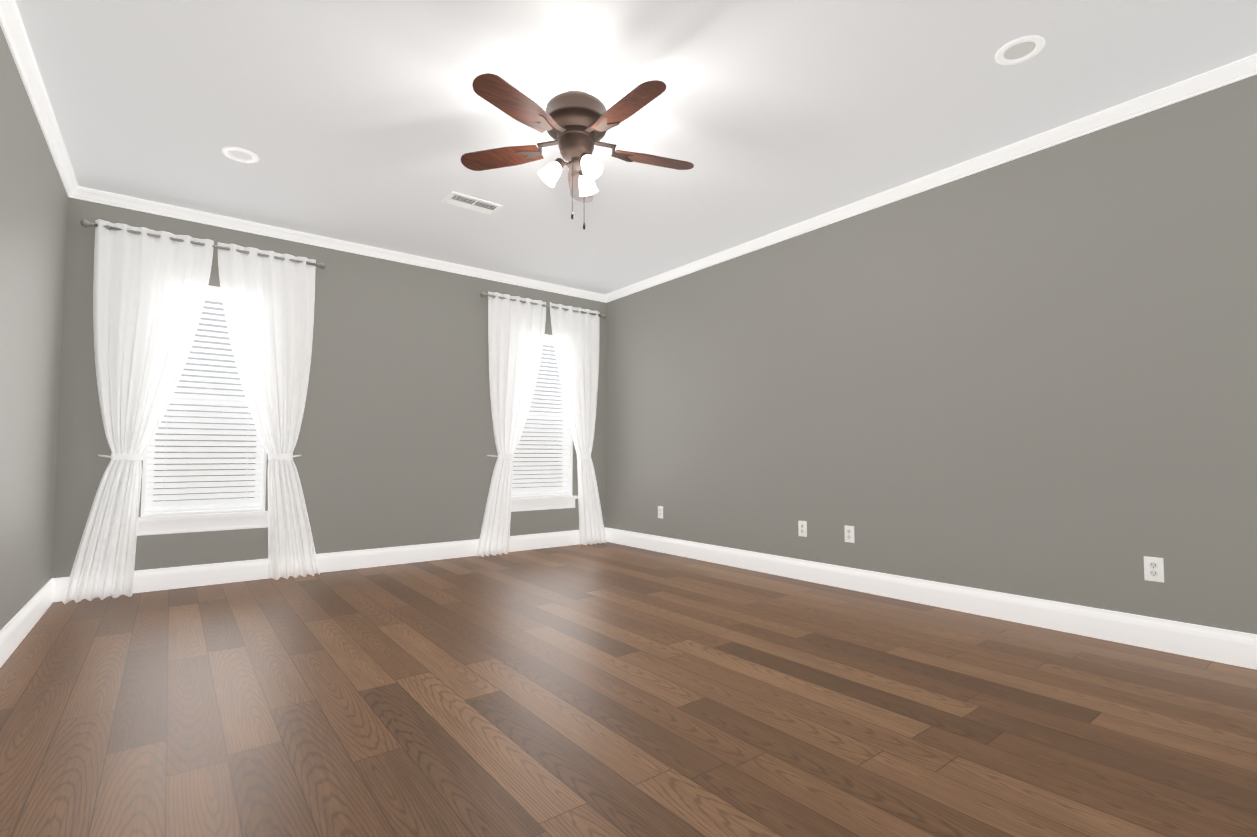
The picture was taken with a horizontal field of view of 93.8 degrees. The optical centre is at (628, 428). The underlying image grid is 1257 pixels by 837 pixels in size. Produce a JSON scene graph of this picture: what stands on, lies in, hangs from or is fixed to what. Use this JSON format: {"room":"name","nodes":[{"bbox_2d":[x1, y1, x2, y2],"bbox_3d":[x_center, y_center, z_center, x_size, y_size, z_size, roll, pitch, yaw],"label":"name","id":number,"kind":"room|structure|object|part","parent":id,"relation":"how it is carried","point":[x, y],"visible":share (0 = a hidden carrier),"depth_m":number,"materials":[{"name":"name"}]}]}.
{"room":"empty bedroom","nodes":[
{"label":"empty bedroom","id":0,"kind":"room"},
{"bbox_2d":[0,26,67,629],"bbox_3d":[-1.998,-0.352,1.514,0.150,2.720,6.070,2,-3,-38],"label":"wall","id":1,"kind":"structure","parent":0,"point":[33,212],"depth_m":2.95,"materials":[{"name":"grey paint"}]},
{"bbox_2d":[0,578,55,667],"bbox_3d":[-1.932,0.934,1.505,0.016,0.150,5.770,2,-3,-38],"label":"baseboard","id":2,"kind":"structure","parent":1,"relation":"attached to","point":[12,634],"depth_m":3.04,"materials":[{"name":"white wood"}]},
{"bbox_2d":[0,0,83,198],"bbox_3d":[-1.918,-1.672,1.637,0.052,0.072,5.770,2,-3,-38],"label":"crown molding","id":3,"kind":"structure","parent":1,"relation":"attached to","point":[32,80],"depth_m":2.79,"materials":[{"name":"white wood"}]},
{"bbox_2d":[51,197,605,577],"bbox_3d":[-2.026,-0.179,5.238,4.385,2.720,0.150,2,-3,-38],"label":"wall","id":4,"kind":"structure","parent":0,"point":[395,446],"depth_m":4.99,"materials":[{"name":"grey paint"}]},
{"bbox_2d":[137,285,267,535],"bbox_3d":[-3.108,-0.152,4.359,0.835,1.805,0.205,2,-3,-38],"label":"window","id":5,"kind":"structure","parent":4,"relation":"in","point":[180,522],"depth_m":4.29,"materials":[{"name":"white plastic"}]},
{"bbox_2d":[145,288,262,512],"bbox_3d":[-3.103,-0.217,4.356,0.691,1.640,0.065,2,-3,-38],"label":"window blind","id":6,"kind":"object","parent":5,"relation":"attached to","point":[213,295],"visible":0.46,"depth_m":4.35,"materials":[{"name":"white plastic"}]},
{"bbox_3d":[-3.147,-0.212,4.413,0.615,1.560,0.024,2,-3,-38],"label":"glass","id":7,"kind":"part","parent":5,"relation":"part of","materials":[{"name":"glass"}]},
{"bbox_2d":[80,219,325,268],"bbox_3d":[-3.042,-1.327,4.329,1.456,0.052,0.120,2,-3,-38],"label":"curtain rod","id":8,"kind":"object","parent":4,"relation":"attached to","point":[85,223],"visible":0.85,"depth_m":4.22,"materials":[{"name":"silver metal"}]},
{"bbox_2d":[62,219,213,603],"bbox_3d":[-3.328,-0.128,4.033,0.723,2.503,0.147,2,-3,-38],"label":"window curtain","id":9,"kind":"object","parent":8,"relation":"hanging from","point":[149,294],"visible":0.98,"depth_m":3.97,"materials":[{"name":"white fabric"}]},
{"bbox_2d":[218,242,319,579],"bbox_3d":[-2.739,-0.107,4.492,0.723,2.503,0.145,2,-3,-38],"label":"window curtain","id":10,"kind":"object","parent":8,"relation":"hanging from","point":[268,304],"visible":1,"depth_m":4.50,"materials":[{"name":"white fabric"}]},
{"bbox_2d":[56,530,579,601],"bbox_3d":[-1.977,1.102,5.111,4.320,0.150,0.016,2,-3,-38],"label":"baseboard","id":11,"kind":"structure","parent":4,"relation":"attached to","point":[148,580],"depth_m":4.80,"materials":[{"name":"white wood"}]},
{"bbox_2d":[80,187,603,301],"bbox_3d":[-1.965,-1.505,5.219,4.260,0.072,0.052,2,-3,-38],"label":"crown molding","id":12,"kind":"structure","parent":4,"relation":"attached to","point":[92,195],"depth_m":4.75,"materials":[{"name":"white wood"}]},
{"bbox_2d":[480,292,605,317],"bbox_3d":[-0.848,-1.248,6.034,1.456,0.052,0.120,2,-3,-38],"label":"curtain rod","id":13,"kind":"object","parent":4,"relation":"attached to","point":[483,294],"visible":0.81,"depth_m":5.92,"materials":[{"name":"silver metal"}]},
{"bbox_2d":[476,291,545,556],"bbox_3d":[-1.135,-0.049,5.739,0.723,2.503,0.144,2,-3,-38],"label":"window curtain","id":14,"kind":"object","parent":13,"relation":"hanging from","point":[516,330],"visible":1,"depth_m":5.68,"materials":[{"name":"white fabric"}]},
{"bbox_2d":[550,302,605,544],"bbox_3d":[-0.544,-0.027,6.196,0.723,2.503,0.148,2,-3,-38],"label":"window curtain","id":15,"kind":"object","parent":13,"relation":"hanging from","point":[576,339],"visible":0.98,"depth_m":6.20,"materials":[{"name":"white fabric"}]},
{"bbox_2d":[511,334,577,511],"bbox_3d":[-0.914,-0.073,6.065,0.835,1.805,0.205,2,-3,-38],"label":"window","id":16,"kind":"structure","parent":4,"relation":"in","point":[538,502],"depth_m":6.08,"materials":[{"name":"white plastic"}]},
{"bbox_3d":[-0.953,-0.133,6.118,0.615,1.560,0.024,2,-3,-38],"label":"glass","id":17,"kind":"part","parent":16,"relation":"part of","materials":[{"name":"glass"}]},
{"bbox_2d":[512,336,569,495],"bbox_3d":[-0.909,-0.137,6.061,0.691,1.640,0.065,2,-3,-38],"label":"window blind","id":18,"kind":"object","parent":16,"relation":"attached to","point":[558,479],"visible":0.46,"depth_m":6.10,"materials":[{"name":"white plastic"}]},
{"bbox_2d":[0,542,1256,836],"bbox_3d":[-0.208,1.121,2.839,4.685,0.100,6.070,2,-3,-38],"label":"floor","id":19,"kind":"structure","parent":0,"point":[602,690],"depth_m":2.13,"materials":[{"name":"brown wood"}]},
{"bbox_2d":[15,0,1256,294],"bbox_3d":[-0.208,-1.696,2.970,4.685,0.100,6.070,2,-3,-38],"label":"ceiling","id":20,"kind":"structure","parent":0,"point":[367,122],"depth_m":2.94,"materials":[{"name":"white paint"}]},
{"bbox_2d":[222,147,258,162],"bbox_3d":[-2.300,-1.617,3.487,0.184,0.010,0.184,2,-3,-38],"label":"recessed light","id":21,"kind":"object","parent":20,"relation":"in","point":[240,155],"visible":1,"depth_m":3.48,"materials":[{"name":"white"}]},
{"bbox_2d":[441,191,502,215],"bbox_3d":[-1.104,-1.584,4.163,0.370,0.013,0.210,2,-3,-38],"label":"ceiling vent","id":22,"kind":"object","parent":20,"relation":"in","point":[466,202],"visible":1,"depth_m":4.15,"materials":[{"name":"white plastic"}]},
{"bbox_2d":[461,73,693,228],"bbox_3d":[-0.229,-1.320,2.910,1.240,0.656,1.186,2,-3,-38],"label":"fan","id":23,"kind":"object","parent":20,"relation":"hanging from","point":[576,125],"visible":1,"depth_m":2.87,"materials":[{"name":"brown wood"}]},
{"bbox_3d":[-0.250,-1.152,2.927,0.075,0.322,0.024,2,-3,-38],"label":"pull chain","id":24,"kind":"part","parent":23,"relation":"part of","materials":[{"name":"brown metal"}]},
{"bbox_2d":[995,35,1044,64],"bbox_3d":[1.720,-1.659,2.587,0.184,0.010,0.184,2,-3,-38],"label":"recessed light","id":25,"kind":"object","parent":20,"relation":"in","point":[1020,49],"visible":1,"depth_m":2.58,"materials":[{"name":"white"}]},
{"bbox_2d":[606,75,1256,634],"bbox_3d":[1.582,-0.223,4.295,0.150,2.720,6.070,2,-3,-38],"label":"wall","id":26,"kind":"structure","parent":0,"point":[1032,375],"depth_m":3.43,"materials":[{"name":"grey paint"}]},
{"bbox_2d":[658,506,662,518],"bbox_3d":[0.312,0.821,5.750,0.010,0.116,0.072,2,-3,-38],"label":"electrical outlet","id":27,"kind":"object","parent":26,"relation":"attached to","point":[660,511],"visible":1,"depth_m":5.74,"materials":[{"name":"white plastic"}]},
{"bbox_2d":[798,521,806,536],"bbox_3d":[1.319,0.761,4.457,0.010,0.116,0.072,2,-3,-38],"label":"electrical outlet","id":28,"kind":"object","parent":26,"relation":"attached to","point":[802,528],"visible":1,"depth_m":4.45,"materials":[{"name":"white plastic"}]},
{"bbox_2d":[844,525,854,542],"bbox_3d":[1.558,0.747,4.150,0.010,0.116,0.072,2,-3,-38],"label":"electrical outlet","id":29,"kind":"object","parent":26,"relation":"attached to","point":[849,533],"visible":1,"depth_m":4.14,"materials":[{"name":"white plastic"}]},
{"bbox_2d":[604,527,1256,669],"bbox_3d":[1.517,1.059,4.185,0.016,0.150,5.770,2,-3,-38],"label":"baseboard","id":30,"kind":"structure","parent":26,"relation":"attached to","point":[1231,647],"depth_m":3.39,"materials":[{"name":"white wood"}]},
{"bbox_2d":[604,53,1256,302],"bbox_3d":[1.502,-1.548,4.296,0.052,0.072,5.770,2,-3,-38],"label":"crown molding","id":31,"kind":"structure","parent":26,"relation":"attached to","point":[1246,67],"depth_m":3.44,"materials":[{"name":"white wood"}]},
{"bbox_2d":[1144,556,1163,582],"bbox_3d":[2.559,0.687,2.865,0.010,0.116,0.072,2,-3,-38],"label":"electrical outlet","id":32,"kind":"object","parent":26,"relation":"attached to","point":[1153,568],"visible":1,"depth_m":2.86,"materials":[{"name":"white plastic"}]},
{"label":"outside","id":33,"kind":"structure","parent":0,"visible":0},
{"bbox_2d":[153,301,561,500],"bbox_3d":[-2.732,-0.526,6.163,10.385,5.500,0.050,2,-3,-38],"label":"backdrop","id":34,"kind":"structure","parent":33,"point":[254,424],"depth_m":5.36,"materials":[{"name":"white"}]}
]}

